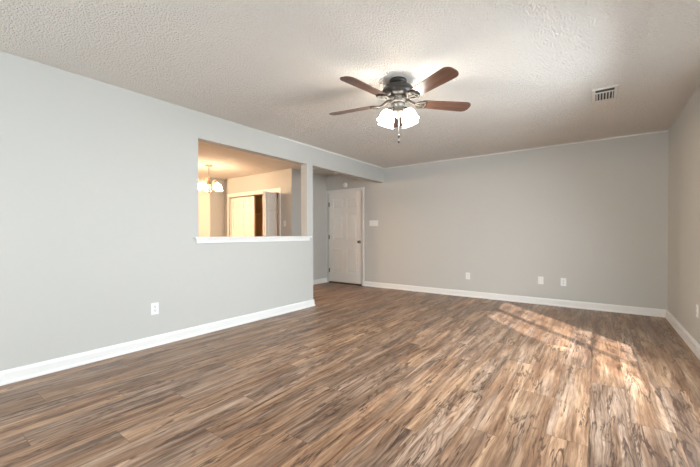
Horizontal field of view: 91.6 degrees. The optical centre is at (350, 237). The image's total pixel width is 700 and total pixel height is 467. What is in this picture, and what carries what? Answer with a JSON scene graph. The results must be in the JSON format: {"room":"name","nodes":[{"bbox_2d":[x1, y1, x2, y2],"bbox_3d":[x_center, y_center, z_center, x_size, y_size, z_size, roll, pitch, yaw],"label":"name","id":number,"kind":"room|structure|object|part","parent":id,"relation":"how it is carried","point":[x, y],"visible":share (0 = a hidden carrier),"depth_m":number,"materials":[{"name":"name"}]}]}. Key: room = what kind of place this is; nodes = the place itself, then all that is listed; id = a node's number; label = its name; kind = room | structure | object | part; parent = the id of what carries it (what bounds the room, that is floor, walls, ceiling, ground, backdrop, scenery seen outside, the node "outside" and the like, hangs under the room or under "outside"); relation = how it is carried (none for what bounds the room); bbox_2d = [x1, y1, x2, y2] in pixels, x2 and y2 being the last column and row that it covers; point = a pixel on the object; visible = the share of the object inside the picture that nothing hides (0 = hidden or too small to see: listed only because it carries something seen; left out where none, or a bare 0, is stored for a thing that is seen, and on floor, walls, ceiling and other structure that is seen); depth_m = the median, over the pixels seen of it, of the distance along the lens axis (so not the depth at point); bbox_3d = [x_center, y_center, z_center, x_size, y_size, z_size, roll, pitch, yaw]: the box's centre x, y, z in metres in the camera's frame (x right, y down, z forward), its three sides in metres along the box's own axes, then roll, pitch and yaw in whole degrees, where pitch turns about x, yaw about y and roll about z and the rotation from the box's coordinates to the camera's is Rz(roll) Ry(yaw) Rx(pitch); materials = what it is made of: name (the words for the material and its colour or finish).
{"room":"empty living room","nodes":[
{"label":"empty living room","id":0,"kind":"room"},
{"bbox_2d":[0,51,383,370],"bbox_3d":[-1.726,-0.157,3.733,0.120,2.440,8.014,0,1,36],"label":"wall","id":1,"kind":"structure","parent":0,"point":[99,205],"depth_m":3.05,"materials":[{"name":"grey paint"}]},
{"bbox_2d":[151,302,158,314],"bbox_3d":[-1.929,0.699,3.349,0.009,0.116,0.072,0,1,36],"label":"power outlet","id":2,"kind":"object","parent":1,"relation":"attached to","point":[154,306],"visible":1,"depth_m":3.35,"materials":[{"name":"white plastic"}]},
{"bbox_2d":[0,299,314,385],"bbox_3d":[-2.344,1.022,2.889,0.168,0.102,5.901,0,1,36],"label":"baseboard","id":3,"kind":"structure","parent":1,"relation":"attached to","point":[12,375],"depth_m":3.17,"materials":[{"name":"white paint"}]},
{"bbox_2d":[194,236,311,242],"bbox_3d":[-1.196,0.022,4.438,0.190,0.075,1.831,0,1,36],"label":"trim","id":4,"kind":"structure","parent":1,"relation":"attached to","point":[250,238],"depth_m":4.25,"materials":[{"name":"white paint"}]},
{"bbox_2d":[279,136,383,168],"bbox_3d":[-0.147,-1.393,5.785,0.014,0.014,2.814,0,1,36],"label":"trim","id":5,"kind":"structure","parent":1,"relation":"attached to","point":[279,136],"depth_m":5.45,"materials":[{"name":"white paint"}]},
{"bbox_2d":[198,177,224,236],"bbox_3d":[-3.865,-0.199,8.697,1.784,2.440,0.508,0,1,36],"label":"wall","id":6,"kind":"structure","parent":0,"point":[212,204],"depth_m":8.12,"materials":[{"name":"grey paint"}]},
{"bbox_2d":[238,193,277,235],"bbox_3d":[-1.938,-0.197,8.018,2.233,2.440,0.660,0,1,36],"label":"wall","id":7,"kind":"structure","parent":0,"point":[258,198],"depth_m":8.62,"materials":[{"name":"brown paint"}]},
{"bbox_2d":[255,212,277,217],"bbox_3d":[-1.874,-0.553,8.088,2.111,0.090,0.335,0,1,36],"label":"closet shelf","id":8,"kind":"object","parent":7,"relation":"attached to","point":[257,215],"visible":0.06,"depth_m":8.52,"materials":[{"name":"brown paint"}]},
{"bbox_2d":[225,168,295,236],"bbox_3d":[-2.098,-0.193,7.653,2.303,2.440,0.120,0,1,36],"label":"wall","id":9,"kind":"structure","parent":0,"point":[285,179],"depth_m":7.11,"materials":[{"name":"grey paint"}]},
{"bbox_2d":[231,196,254,236],"bbox_3d":[-2.526,0.033,7.932,0.857,1.945,0.069,0,1,36],"label":"door","id":10,"kind":"structure","parent":9,"relation":"in","point":[242,208],"depth_m":7.86,"materials":[{"name":"white paint"}]},
{"bbox_2d":[227,188,280,236],"bbox_3d":[-2.180,-0.011,7.704,1.861,2.075,0.136,0,1,36],"label":"trim","id":11,"kind":"structure","parent":9,"relation":"attached to","point":[274,190],"depth_m":7.73,"materials":[{"name":"white paint"}]},
{"bbox_2d":[262,191,276,235],"bbox_3d":[-1.667,0.039,7.038,0.072,1.945,0.430,0,1,19],"label":"door","id":12,"kind":"structure","parent":9,"relation":"in","point":[269,198],"depth_m":6.95,"materials":[{"name":"white paint"}]},
{"bbox_2d":[296,169,326,279],"bbox_3d":[-0.887,-0.194,7.462,0.120,2.440,0.994,0,1,36],"label":"wall","id":13,"kind":"structure","parent":0,"point":[319,181],"depth_m":7.59,"materials":[{"name":"grey paint"}]},
{"bbox_2d":[313,278,326,284],"bbox_3d":[-1.001,0.975,7.469,0.352,0.102,1.138,0,1,36],"label":"baseboard","id":14,"kind":"structure","parent":13,"relation":"attached to","point":[322,280],"depth_m":7.61,"materials":[{"name":"white paint"}]},
{"bbox_2d":[0,282,699,466],"bbox_3d":[-2.008,1.108,4.348,10.150,0.100,8.974,0,1,36],"label":"floor","id":15,"kind":"structure","parent":0,"point":[361,376],"depth_m":2.31,"materials":[{"name":"laminate"}]},
{"bbox_2d":[0,0,699,178],"bbox_3d":[-2.015,-1.432,4.324,10.150,0.100,8.974,0,1,36],"label":"ceiling","id":16,"kind":"structure","parent":0,"point":[529,71],"depth_m":2.64,"materials":[{"name":"white paint"}]},
{"bbox_2d":[198,165,222,192],"bbox_3d":[-2.731,-1.129,6.586,0.532,0.545,0.526,0,1,36],"label":"chandelier","id":17,"kind":"object","parent":16,"relation":"hanging from","point":[206,186],"visible":0.9,"depth_m":6.54,"materials":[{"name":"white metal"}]},
{"bbox_3d":[-2.766,-0.985,6.377,0.133,0.124,0.133,0,1,-32],"label":"lamp shade","id":18,"kind":"part","parent":17,"relation":"part of","materials":[{"name":"white glass"}]},
{"bbox_3d":[-2.557,-0.987,6.497,0.133,0.124,0.133,0,1,13],"label":"lamp shade","id":19,"kind":"part","parent":17,"relation":"part of","materials":[{"name":"white glass"}]},
{"bbox_2d":[329,67,470,142],"bbox_3d":[0.374,-1.093,2.960,1.281,0.564,1.275,0,1,36],"label":"ceiling fan","id":20,"kind":"object","parent":16,"relation":"hanging from","point":[398,92],"visible":1,"depth_m":2.89,"materials":[{"name":"brown wood"}]},
{"bbox_3d":[0.018,-1.181,3.161,0.467,0.007,0.140,0,13,26],"label":"blade","id":21,"kind":"part","parent":20,"relation":"part of","materials":[{"name":"brown wood"}]},
{"bbox_3d":[0.107,-1.176,2.654,0.140,0.007,0.467,17,12,43],"label":"blade","id":22,"kind":"part","parent":20,"relation":"part of","materials":[{"name":"brown wood"}]},
{"bbox_3d":[0.312,-1.043,2.930,0.136,0.100,0.148,22,-8,-21],"label":"lamp shade","id":23,"kind":"part","parent":20,"relation":"part of","materials":[{"name":"white glass"}]},
{"bbox_3d":[0.327,-1.044,3.037,0.136,0.100,0.148,26,16,35],"label":"lamp shade","id":24,"kind":"part","parent":20,"relation":"part of","materials":[{"name":"white glass"}]},
{"bbox_3d":[0.473,-1.184,3.403,0.140,0.007,0.467,-12,-1,8],"label":"blade","id":25,"kind":"part","parent":20,"relation":"part of","materials":[{"name":"brown wood"}]},
{"bbox_3d":[0.512,-1.045,3.011,0.136,0.100,0.148,-23,9,-20],"label":"lamp shade","id":26,"kind":"part","parent":20,"relation":"part of","materials":[{"name":"white glass"}]},
{"bbox_3d":[0.497,-1.044,2.904,0.136,0.100,0.148,-26,-15,35],"label":"lamp shade","id":27,"kind":"part","parent":20,"relation":"part of","materials":[{"name":"white glass"}]},
{"bbox_3d":[0.618,-1.177,2.582,0.140,0.007,0.467,13,-6,-27],"label":"blade","id":28,"kind":"part","parent":20,"relation":"part of","materials":[{"name":"brown wood"}]},
{"bbox_3d":[0.844,-1.182,3.045,0.467,0.007,0.140,0,-11,-10],"label":"blade","id":29,"kind":"part","parent":20,"relation":"part of","materials":[{"name":"brown wood"}]},
{"bbox_2d":[592,84,618,102],"bbox_3d":[2.440,-1.376,3.267,0.196,0.013,0.370,0,1,36],"label":"ceiling vent","id":30,"kind":"object","parent":16,"relation":"in","point":[610,92],"visible":1,"depth_m":3.25,"materials":[{"name":"white metal"}]},
{"bbox_2d":[327,131,668,309],"bbox_3d":[1.850,-0.189,6.174,6.063,2.440,0.140,0,1,36],"label":"wall","id":31,"kind":"structure","parent":0,"point":[593,215],"depth_m":5.34,"materials":[{"name":"grey paint"}]},
{"bbox_2d":[326,187,363,285],"bbox_3d":[-0.117,-0.024,7.549,1.040,2.095,0.190,0,1,36],"label":"door","id":32,"kind":"structure","parent":31,"relation":"in","point":[344,207],"depth_m":7.52,"materials":[{"name":"white paint"}]},
{"bbox_2d":[369,220,377,225],"bbox_3d":[0.477,-0.305,7.073,0.196,0.107,0.018,0,1,36],"label":"light switch","id":33,"kind":"object","parent":31,"relation":"attached to","point":[371,222],"visible":1,"depth_m":7.07,"materials":[{"name":"white plastic"}]},
{"bbox_2d":[364,281,665,316],"bbox_3d":[2.208,0.983,5.826,4.746,0.102,0.024,0,1,36],"label":"baseboard","id":34,"kind":"structure","parent":31,"relation":"attached to","point":[504,297],"depth_m":5.35,"materials":[{"name":"white paint"}]},
{"bbox_2d":[384,130,668,168],"bbox_3d":[2.397,-1.398,5.668,4.270,0.014,0.014,0,1,36],"label":"trim","id":35,"kind":"structure","parent":31,"relation":"attached to","point":[664,130],"depth_m":5.26,"materials":[{"name":"white paint"}]},
{"bbox_2d":[538,276,543,283],"bbox_3d":[2.955,0.664,5.290,0.076,0.118,0.007,0,1,36],"label":"cable plate","id":36,"kind":"object","parent":31,"relation":"attached to","point":[540,279],"visible":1,"depth_m":5.29,"materials":[{"name":"white plastic"}]},
{"bbox_2d":[561,278,565,285],"bbox_3d":[3.197,0.667,5.113,0.072,0.116,0.009,0,1,36],"label":"power outlet","id":37,"kind":"object","parent":31,"relation":"attached to","point":[563,280],"visible":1,"depth_m":5.11,"materials":[{"name":"white plastic"}]},
{"bbox_2d":[667,85,699,343],"bbox_3d":[1.834,-0.141,1.147,0.140,2.440,8.014,0,1,36],"label":"wall","id":38,"kind":"structure","parent":0,"point":[684,133],"depth_m":3.54,"materials":[{"name":"grey paint"}]},
{"bbox_2d":[665,310,699,359],"bbox_3d":[1.770,1.027,1.206,0.024,0.104,8.014,0,1,36],"label":"baseboard","id":39,"kind":"structure","parent":38,"relation":"attached to","point":[684,334],"depth_m":3.48,"materials":[{"name":"white paint"}]},
{"bbox_2d":[696,304,698,317],"bbox_3d":[3.158,0.667,3.103,0.009,0.116,0.072,0,1,36],"label":"power outlet","id":40,"kind":"object","parent":38,"relation":"attached to","point":[697,305],"visible":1,"depth_m":3.08,"materials":[{"name":"white plastic"}]}
]}

